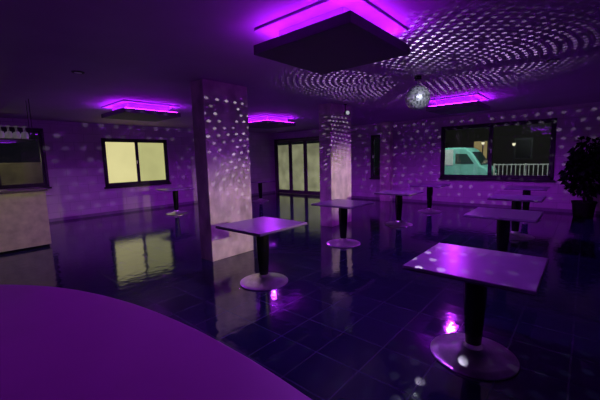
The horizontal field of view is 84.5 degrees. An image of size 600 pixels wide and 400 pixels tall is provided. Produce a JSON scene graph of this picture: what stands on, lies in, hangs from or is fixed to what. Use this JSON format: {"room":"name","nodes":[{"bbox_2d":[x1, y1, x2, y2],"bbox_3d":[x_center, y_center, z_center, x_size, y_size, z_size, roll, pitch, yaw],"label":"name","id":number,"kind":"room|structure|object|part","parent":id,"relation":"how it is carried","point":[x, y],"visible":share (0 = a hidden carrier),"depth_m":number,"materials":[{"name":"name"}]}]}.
{"room":"entertainment venue","nodes":[
{"label":"entertainment venue","id":0,"kind":"room"},
{"bbox_2d":[0,118,274,218],"bbox_3d":[-6.458,-0.995,10.832,0.200,2.950,16.000,5,9,41],"label":"wall","id":1,"kind":"structure","parent":0,"point":[74,158],"depth_m":10.73,"materials":[{"name":"paint"}]},
{"bbox_2d":[0,127,51,188],"bbox_3d":[-8.725,-0.974,8.070,0.170,1.728,4.174,5,9,41],"label":"window","id":2,"kind":"structure","parent":1,"relation":"in","point":[45,184],"depth_m":9.46,"materials":[{"name":"black metal"}]},
{"bbox_2d":[101,138,170,188],"bbox_3d":[-5.688,-1.305,11.567,0.170,1.637,2.292,5,9,41],"label":"window","id":3,"kind":"structure","parent":1,"relation":"in","point":[126,162],"depth_m":11.48,"materials":[{"name":"metal"}]},
{"bbox_3d":[-6.039,-1.275,11.185,0.060,1.447,1.032,5,9,41],"label":"sash","id":4,"kind":"part","parent":3,"relation":"part of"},
{"bbox_3d":[-6.038,-1.274,11.185,0.008,1.347,0.932,5,9,41],"label":"pane","id":5,"kind":"part","parent":3,"relation":"part of","materials":[{"name":"glass"}]},
{"bbox_3d":[-5.631,-0.514,11.632,0.069,0.049,2.292,5,9,41],"label":"sill","id":6,"kind":"part","parent":3,"relation":"part of","materials":[{"name":"black"}]},
{"bbox_3d":[-5.362,-1.388,11.961,0.060,1.447,1.032,5,9,41],"label":"sash","id":7,"kind":"part","parent":3,"relation":"part of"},
{"bbox_3d":[-5.361,-1.388,11.961,0.008,1.347,0.932,5,9,41],"label":"pane","id":8,"kind":"part","parent":3,"relation":"part of","materials":[{"name":"glass"}]},
{"bbox_2d":[49,191,274,221],"bbox_3d":[-6.414,0.442,10.857,0.015,0.090,15.780,5,9,41],"label":"baseboard","id":9,"kind":"structure","parent":1,"relation":"attached to","point":[190,202],"depth_m":11.25,"materials":[{"name":"black wood"}]},
{"bbox_2d":[190,79,253,261],"bbox_3d":[-1.324,-0.490,5.769,0.350,2.950,0.900,5,9,41],"label":"pillar","id":10,"kind":"structure","parent":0,"point":[219,109],"depth_m":5.55,"materials":[{"name":"paint"}]},
{"bbox_2d":[0,193,599,399],"bbox_3d":[-0.587,1.017,5.868,15.800,0.100,16.200,5,9,41],"label":"floor","id":11,"kind":"structure","parent":0,"point":[352,323],"depth_m":4.12,"materials":[{"name":"tile"}]},
{"bbox_2d":[0,187,51,254],"bbox_3d":[-6.392,0.503,5.875,0.740,1.200,3.050,5,9,41],"label":"bar counter","id":12,"kind":"object","parent":11,"relation":"on","point":[24,219],"depth_m":6.49,"materials":[{"name":"beige paint"}]},
{"bbox_2d":[0,187,46,193],"bbox_3d":[-6.406,-0.072,5.803,0.740,0.040,3.050,5,9,41],"label":"countertop","id":13,"kind":"structure","parent":12,"relation":"on","point":[16,190],"depth_m":6.53,"materials":[{"name":"white stone"}]},
{"bbox_2d":[0,285,311,399],"bbox_3d":[-1.013,1.108,0.572,2.674,1.050,2.585,-1,7,2],"label":"table","id":14,"kind":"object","parent":11,"relation":"on","point":[56,343],"depth_m":1.06,"materials":[{"name":"laminate"}]},
{"bbox_2d":[155,187,193,214],"bbox_3d":[-4.024,0.040,10.700,0.880,0.810,0.880,5,9,41],"label":"bar table","id":15,"kind":"object","parent":11,"relation":"on","point":[176,211],"visible":1,"depth_m":10.61,"materials":[{"name":"metal"}]},
{"bbox_3d":[-4.025,0.008,10.696,0.176,0.645,0.176,5,9,41],"label":"stem","id":16,"kind":"part","parent":15,"relation":"part of","materials":[{"name":"black paint"}]},
{"bbox_2d":[215,216,307,290],"bbox_3d":[-0.503,0.726,4.507,0.880,0.810,0.880,5,9,41],"label":"bar table","id":17,"kind":"object","parent":11,"relation":"on","point":[260,227],"visible":1,"depth_m":4.42,"materials":[{"name":"metal"}]},
{"bbox_3d":[-0.504,0.694,4.503,0.176,0.645,0.176,5,9,41],"label":"stem","id":18,"kind":"part","parent":17,"relation":"part of","materials":[{"name":"black paint"}]},
{"bbox_2d":[251,180,274,201],"bbox_3d":[-1.608,-0.354,13.394,0.880,0.810,0.880,5,9,41],"label":"bar table","id":19,"kind":"object","parent":11,"relation":"on","point":[259,182],"visible":0.98,"depth_m":13.30,"materials":[{"name":"metal"}]},
{"bbox_3d":[-1.608,-0.387,13.390,0.176,0.645,0.176,5,9,41],"label":"stem","id":20,"kind":"part","parent":19,"relation":"part of","materials":[{"name":"black paint"}]},
{"bbox_2d":[311,199,373,247],"bbox_3d":[0.841,0.454,6.426,0.880,0.810,0.880,5,9,41],"label":"bar table","id":21,"kind":"object","parent":11,"relation":"on","point":[343,205],"visible":1,"depth_m":6.34,"materials":[{"name":"metal"}]},
{"bbox_3d":[0.840,0.422,6.422,0.176,0.645,0.176,5,9,41],"label":"stem","id":22,"kind":"part","parent":21,"relation":"part of","materials":[{"name":"black paint"}]},
{"bbox_2d":[380,122,392,200],"bbox_3d":[3.278,-1.443,12.517,0.411,2.950,0.249,5,9,41],"label":"pillar","id":23,"kind":"structure","parent":11,"relation":"on","point":[386,128],"depth_m":12.40,"materials":[{"name":"paint"}]},
{"bbox_2d":[374,190,423,226],"bbox_3d":[2.425,0.207,8.101,0.880,0.810,0.880,5,9,41],"label":"bar table","id":24,"kind":"object","parent":11,"relation":"on","point":[399,194],"visible":1,"depth_m":8.02,"materials":[{"name":"metal"}]},
{"bbox_3d":[2.424,0.174,8.097,0.176,0.645,0.176,5,9,41],"label":"stem","id":25,"kind":"part","parent":24,"relation":"part of","materials":[{"name":"black paint"}]},
{"bbox_2d":[410,183,449,212],"bbox_3d":[3.884,-0.051,9.883,0.880,0.810,0.880,5,9,41],"label":"bar table","id":26,"kind":"object","parent":11,"relation":"on","point":[429,209],"visible":1,"depth_m":9.79,"materials":[{"name":"metal"}]},
{"bbox_3d":[3.883,-0.083,9.879,0.176,0.645,0.176,5,9,41],"label":"stem","id":27,"kind":"part","parent":26,"relation":"part of","materials":[{"name":"black paint"}]},
{"bbox_2d":[402,243,548,380],"bbox_3d":[1.442,0.900,2.725,0.880,0.810,0.880,5,9,41],"label":"bar table","id":28,"kind":"object","parent":11,"relation":"on","point":[470,354],"visible":1,"depth_m":2.64,"materials":[{"name":"laminate"}]},
{"bbox_3d":[1.441,0.868,2.721,0.176,0.645,0.176,5,9,41],"label":"stem","id":29,"kind":"part","parent":28,"relation":"part of","materials":[{"name":"black paint"}]},
{"bbox_2d":[463,207,543,251],"bbox_3d":[3.002,0.593,4.891,0.880,0.810,0.880,5,9,41],"label":"bar table","id":30,"kind":"object","parent":11,"relation":"on","point":[503,217],"visible":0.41,"depth_m":4.80,"materials":[{"name":"metal"}]},
{"bbox_3d":[3.001,0.560,4.886,0.176,0.645,0.176,5,9,41],"label":"stem","id":31,"kind":"part","parent":30,"relation":"part of","materials":[{"name":"black paint"}]},
{"bbox_2d":[487,194,545,240],"bbox_3d":[4.342,0.342,6.639,0.880,0.810,0.880,5,9,41],"label":"bar table","id":32,"kind":"object","parent":11,"relation":"on","point":[517,200],"visible":0.78,"depth_m":6.53,"materials":[{"name":"metal"}]},
{"bbox_3d":[4.342,0.310,6.635,0.176,0.645,0.176,5,9,41],"label":"stem","id":33,"kind":"part","parent":32,"relation":"part of","materials":[{"name":"black paint"}]},
{"bbox_2d":[504,186,549,220],"bbox_3d":[5.770,0.085,8.424,0.880,0.810,0.880,5,9,41],"label":"bar table","id":34,"kind":"object","parent":11,"relation":"on","point":[527,190],"visible":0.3,"depth_m":8.32,"materials":[{"name":"metal"}]},
{"bbox_3d":[5.769,0.052,8.420,0.176,0.645,0.176,5,9,41],"label":"stem","id":35,"kind":"part","parent":34,"relation":"part of","materials":[{"name":"black paint"}]},
{"bbox_2d":[557,136,599,218],"bbox_3d":[7.234,-0.577,8.351,1.161,2.070,1.125,5,9,41],"label":"potted plant","id":36,"kind":"object","parent":11,"relation":"on","point":[582,164],"visible":1,"depth_m":8.27,"materials":[{"name":"green plant"}]},
{"bbox_3d":[7.260,0.241,8.454,0.520,0.420,0.520,5,9,41],"label":"pot","id":37,"kind":"part","parent":36,"relation":"part of","materials":[{"name":"ceramic"}]},
{"bbox_2d":[0,0,599,133],"bbox_3d":[-0.661,-2.033,5.488,15.800,0.150,16.200,5,9,41],"label":"ceiling","id":38,"kind":"structure","parent":0,"point":[151,51],"depth_m":4.28,"materials":[{"name":"paint"}]},
{"bbox_2d":[0,99,34,139],"bbox_3d":[-5.517,-1.547,6.295,0.280,0.777,0.593,5,9,41],"label":"glass shelf","id":39,"kind":"object","parent":38,"relation":"hanging from","point":[28,99],"visible":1,"depth_m":6.42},
{"bbox_2d":[0,125,4,137],"bbox_3d":[-5.576,-1.273,6.153,0.108,0.247,0.108,5,9,41],"label":"wine glass","id":40,"kind":"object","parent":39,"relation":"on","point":[2,134],"visible":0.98,"depth_m":6.14,"materials":[{"name":"clear glass"}]},
{"bbox_2d":[0,131,4,137],"bbox_3d":[-5.574,-1.223,6.160,0.108,0.145,0.108,5,9,41],"label":"bowl","id":41,"kind":"object","parent":40,"relation":"on","point":[2,135],"depth_m":6.13,"materials":[{"name":"white ceramic"}]},
{"bbox_2d":[6,125,12,137],"bbox_3d":[-5.501,-1.286,6.239,0.108,0.247,0.108,5,9,41],"label":"wine glass","id":42,"kind":"object","parent":39,"relation":"on","point":[9,134],"visible":0.99,"depth_m":6.21,"materials":[{"name":"clear glass"}]},
{"bbox_2d":[6,131,12,137],"bbox_3d":[-5.500,-1.235,6.245,0.108,0.145,0.108,5,9,41],"label":"bowl","id":43,"kind":"object","parent":42,"relation":"on","point":[9,134],"depth_m":6.21,"materials":[{"name":"white ceramic"}]},
{"bbox_2d":[14,126,20,138],"bbox_3d":[-5.424,-1.299,6.327,0.108,0.247,0.108,5,9,41],"label":"wine glass","id":44,"kind":"object","parent":39,"relation":"on","point":[17,135],"visible":1,"depth_m":6.30,"materials":[{"name":"clear glass"}]},
{"bbox_2d":[14,131,20,138],"bbox_3d":[-5.423,-1.248,6.333,0.108,0.145,0.108,5,9,41],"label":"bowl","id":45,"kind":"object","parent":44,"relation":"on","point":[17,135],"depth_m":6.30,"materials":[{"name":"white ceramic"}]},
{"bbox_2d":[22,126,28,138],"bbox_3d":[-5.345,-1.312,6.417,0.108,0.247,0.108,5,9,41],"label":"wine glass","id":46,"kind":"object","parent":39,"relation":"on","point":[25,135],"visible":1,"depth_m":6.39,"materials":[{"name":"clear glass"}]},
{"bbox_2d":[22,131,28,138],"bbox_3d":[-5.344,-1.261,6.424,0.108,0.145,0.108,5,9,41],"label":"bowl","id":47,"kind":"object","parent":46,"relation":"on","point":[25,135],"depth_m":6.39,"materials":[{"name":"white ceramic"}]},
{"bbox_3d":[-5.242,-1.573,6.427,0.012,0.771,0.012,5,9,41],"label":"hanger rod","id":48,"kind":"part","parent":39,"relation":"part of","materials":[{"name":"metal"}]},
{"bbox_2d":[71,71,84,73],"bbox_3d":[-3.103,-1.782,4.614,0.160,0.014,0.160,5,9,41],"label":"recessed light","id":49,"kind":"object","parent":38,"relation":"in","point":[74,72],"visible":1,"depth_m":4.59,"materials":[{"name":"metal"}]},
{"bbox_2d":[101,100,180,121],"bbox_3d":[-3.641,-2.017,7.556,1.250,0.250,1.250,5,9,41],"label":"ceiling light","id":50,"kind":"object","parent":38,"relation":"attached to","point":[122,109],"visible":1,"depth_m":7.26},
{"bbox_3d":[-3.639,-1.937,7.566,1.250,0.090,1.250,5,9,41],"label":"panel","id":51,"kind":"part","parent":50,"relation":"part of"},
{"bbox_2d":[248,114,295,128],"bbox_3d":[-1.006,-2.419,10.272,1.250,0.250,1.250,5,9,41],"label":"ceiling light","id":52,"kind":"object","parent":38,"relation":"attached to","point":[266,121],"visible":0.8,"depth_m":9.92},
{"bbox_3d":[-1.004,-2.340,10.282,1.250,0.090,1.250,5,9,41],"label":"panel","id":53,"kind":"part","parent":52,"relation":"part of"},
{"bbox_2d":[253,0,409,74],"bbox_3d":[0.328,-1.583,3.301,1.120,0.250,1.120,5,9,41],"label":"ceiling light","id":54,"kind":"object","parent":38,"relation":"attached to","point":[322,37],"visible":1,"depth_m":3.04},
{"bbox_2d":[344,104,349,114],"bbox_3d":[1.109,-2.167,7.919,0.110,0.270,0.174,-3,7,-16],"label":"light","id":55,"kind":"object","parent":38,"relation":"attached to","point":[347,112],"visible":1,"depth_m":7.86,"materials":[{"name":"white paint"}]},
{"bbox_2d":[405,75,429,109],"bbox_3d":[1.910,-1.732,5.356,0.390,0.539,0.390,5,9,41],"label":"ball","id":56,"kind":"object","parent":38,"relation":"hanging from","point":[417,97],"visible":1,"depth_m":5.24,"materials":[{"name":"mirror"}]},
{"bbox_3d":[1.904,-1.970,5.326,0.110,0.059,0.110,5,9,41],"label":"motor","id":57,"kind":"part","parent":56,"relation":"part of","materials":[{"name":"black paint"}]},
{"bbox_2d":[426,93,489,114],"bbox_3d":[3.684,-2.211,7.678,1.100,0.250,1.100,5,9,41],"label":"ceiling light","id":58,"kind":"object","parent":38,"relation":"attached to","point":[469,102],"visible":0.94,"depth_m":7.40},
{"bbox_3d":[3.686,-2.132,7.688,1.100,0.090,1.100,5,9,41],"label":"panel","id":59,"kind":"part","parent":58,"relation":"part of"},
{"bbox_2d":[546,58,559,61],"bbox_3d":[3.522,-1.941,4.594,0.160,0.014,0.160,5,9,41],"label":"recessed light","id":60,"kind":"object","parent":38,"relation":"in","point":[555,59],"visible":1,"depth_m":4.57,"materials":[{"name":"metal"}]},
{"bbox_2d":[319,103,350,226],"bbox_3d":[0.903,-0.862,8.322,0.350,2.950,0.900,5,9,41],"label":"pillar","id":61,"kind":"structure","parent":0,"point":[334,126],"depth_m":8.06,"materials":[{"name":"paint"}]},
{"bbox_2d":[273,102,599,210],"bbox_3d":[4.605,-1.370,11.671,15.400,2.950,0.200,5,9,41],"label":"wall","id":62,"kind":"structure","parent":0,"point":[416,143],"depth_m":11.23,"materials":[{"name":"paint"}]},
{"bbox_2d":[274,136,319,194],"bbox_3d":[-0.086,-1.596,15.645,3.000,2.644,0.170,5,9,41],"label":"door","id":63,"kind":"structure","parent":62,"relation":"in","point":[304,140],"depth_m":15.83,"materials":[{"name":"paint"}]},
{"bbox_2d":[369,135,379,178],"bbox_3d":[2.999,-1.671,12.915,0.554,1.719,0.170,5,9,41],"label":"window","id":64,"kind":"structure","parent":62,"relation":"in","point":[373,137],"depth_m":12.96,"materials":[{"name":"black metal"}]},
{"bbox_3d":[3.008,-1.698,12.923,0.330,1.529,0.060,5,9,41],"label":"sash","id":65,"kind":"part","parent":64,"relation":"part of","materials":[{"name":"glass"}]},
{"bbox_2d":[351,196,599,214],"bbox_3d":[5.731,0.156,10.767,12.330,0.090,0.015,5,9,41],"label":"baseboard","id":66,"kind":"structure","parent":62,"relation":"attached to","point":[362,197],"depth_m":10.75,"materials":[{"name":"black wood"}]},
{"bbox_2d":[438,118,556,181],"bbox_3d":[6.014,-1.501,10.308,3.185,1.780,0.170,5,9,41],"label":"window","id":67,"kind":"structure","parent":62,"relation":"in","point":[443,176],"depth_m":10.23,"materials":[{"name":"black metal"}]},
{"bbox_3d":[5.439,-1.576,10.819,1.417,1.590,0.060,5,9,41],"label":"sash","id":68,"kind":"part","parent":67,"relation":"part of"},
{"bbox_3d":[6.003,-0.637,10.377,3.185,0.049,0.069,5,9,41],"label":"sill","id":69,"kind":"part","parent":67,"relation":"part of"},
{"bbox_3d":[6.561,-1.483,9.854,1.541,1.590,0.060,5,9,41],"label":"sash","id":70,"kind":"part","parent":67,"relation":"part of","materials":[{"name":"glass"}]},
{"label":"outside","id":71,"kind":"structure","parent":0,"visible":0},
{"bbox_2d":[279,168,378,191],"bbox_3d":[2.285,-0.386,17.978,60.000,0.150,70.000,5,9,41],"label":"ground","id":72,"kind":"structure","parent":71,"point":[376,170],"depth_m":36.67,"materials":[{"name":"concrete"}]},
{"bbox_2d":[0,162,42,184],"bbox_3d":[-11.799,-0.130,10.278,0.450,1.930,8.100,5,9,41],"label":"wall","id":73,"kind":"structure","parent":72,"relation":"on","point":[29,172],"depth_m":11.96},
{"bbox_2d":[278,143,319,190],"bbox_3d":[-0.453,-1.937,19.640,8.600,2.650,0.450,5,9,41],"label":"wall","id":74,"kind":"structure","parent":72,"relation":"on","point":[313,164],"depth_m":19.10,"materials":[{"name":"beige paint"}]},
{"bbox_2d":[445,148,496,174],"bbox_3d":[7.110,-1.512,16.541,4.640,2.192,1.924,5,9,41],"label":"van","id":75,"kind":"object","parent":72,"relation":"on","point":[458,161],"visible":0.19,"depth_m":15.08,"materials":[{"name":"green paint"}]},
{"bbox_3d":[5.956,-2.065,16.252,3.000,0.730,0.010,5,9,41],"label":"panel","id":76,"kind":"part","parent":75,"relation":"part of","materials":[{"name":"white paint"}]},
{"bbox_2d":[445,123,551,175],"bbox_3d":[16.950,-3.900,24.696,15.600,4.450,4.600,5,9,41],"label":"building","id":77,"kind":"structure","parent":72,"relation":"on","point":[532,146],"depth_m":23.59,"materials":[{"name":"black paint"}]},
{"bbox_3d":[13.594,-3.765,24.880,0.900,1.300,0.019,5,9,41],"label":"pane","id":78,"kind":"part","parent":77,"relation":"part of","materials":[{"name":"yellow glass"}]},
{"bbox_3d":[15.636,-3.596,23.122,0.900,1.300,0.019,5,9,41],"label":"pane","id":79,"kind":"part","parent":77,"relation":"part of","materials":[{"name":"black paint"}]},
{"bbox_2d":[512,142,515,174],"bbox_3d":[12.003,-2.025,18.605,0.240,2.476,0.240,5,9,41],"label":"street lamp","id":80,"kind":"object","parent":72,"relation":"on","point":[513,143],"visible":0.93,"depth_m":18.52,"materials":[{"name":"black metal"}]},
{"bbox_2d":[493,163,548,175],"bbox_3d":[9.520,-0.734,13.005,3.391,1.420,0.115,5,9,41],"label":"railing fence","id":81,"kind":"object","parent":72,"relation":"on","point":[525,164],"visible":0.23,"depth_m":13.33,"materials":[{"name":"white metal"}]},
{"bbox_3d":[9.485,-1.395,12.900,3.331,0.040,0.055,5,9,41],"label":"rail","id":82,"kind":"part","parent":81,"relation":"part of","materials":[{"name":"white metal"}]}
]}

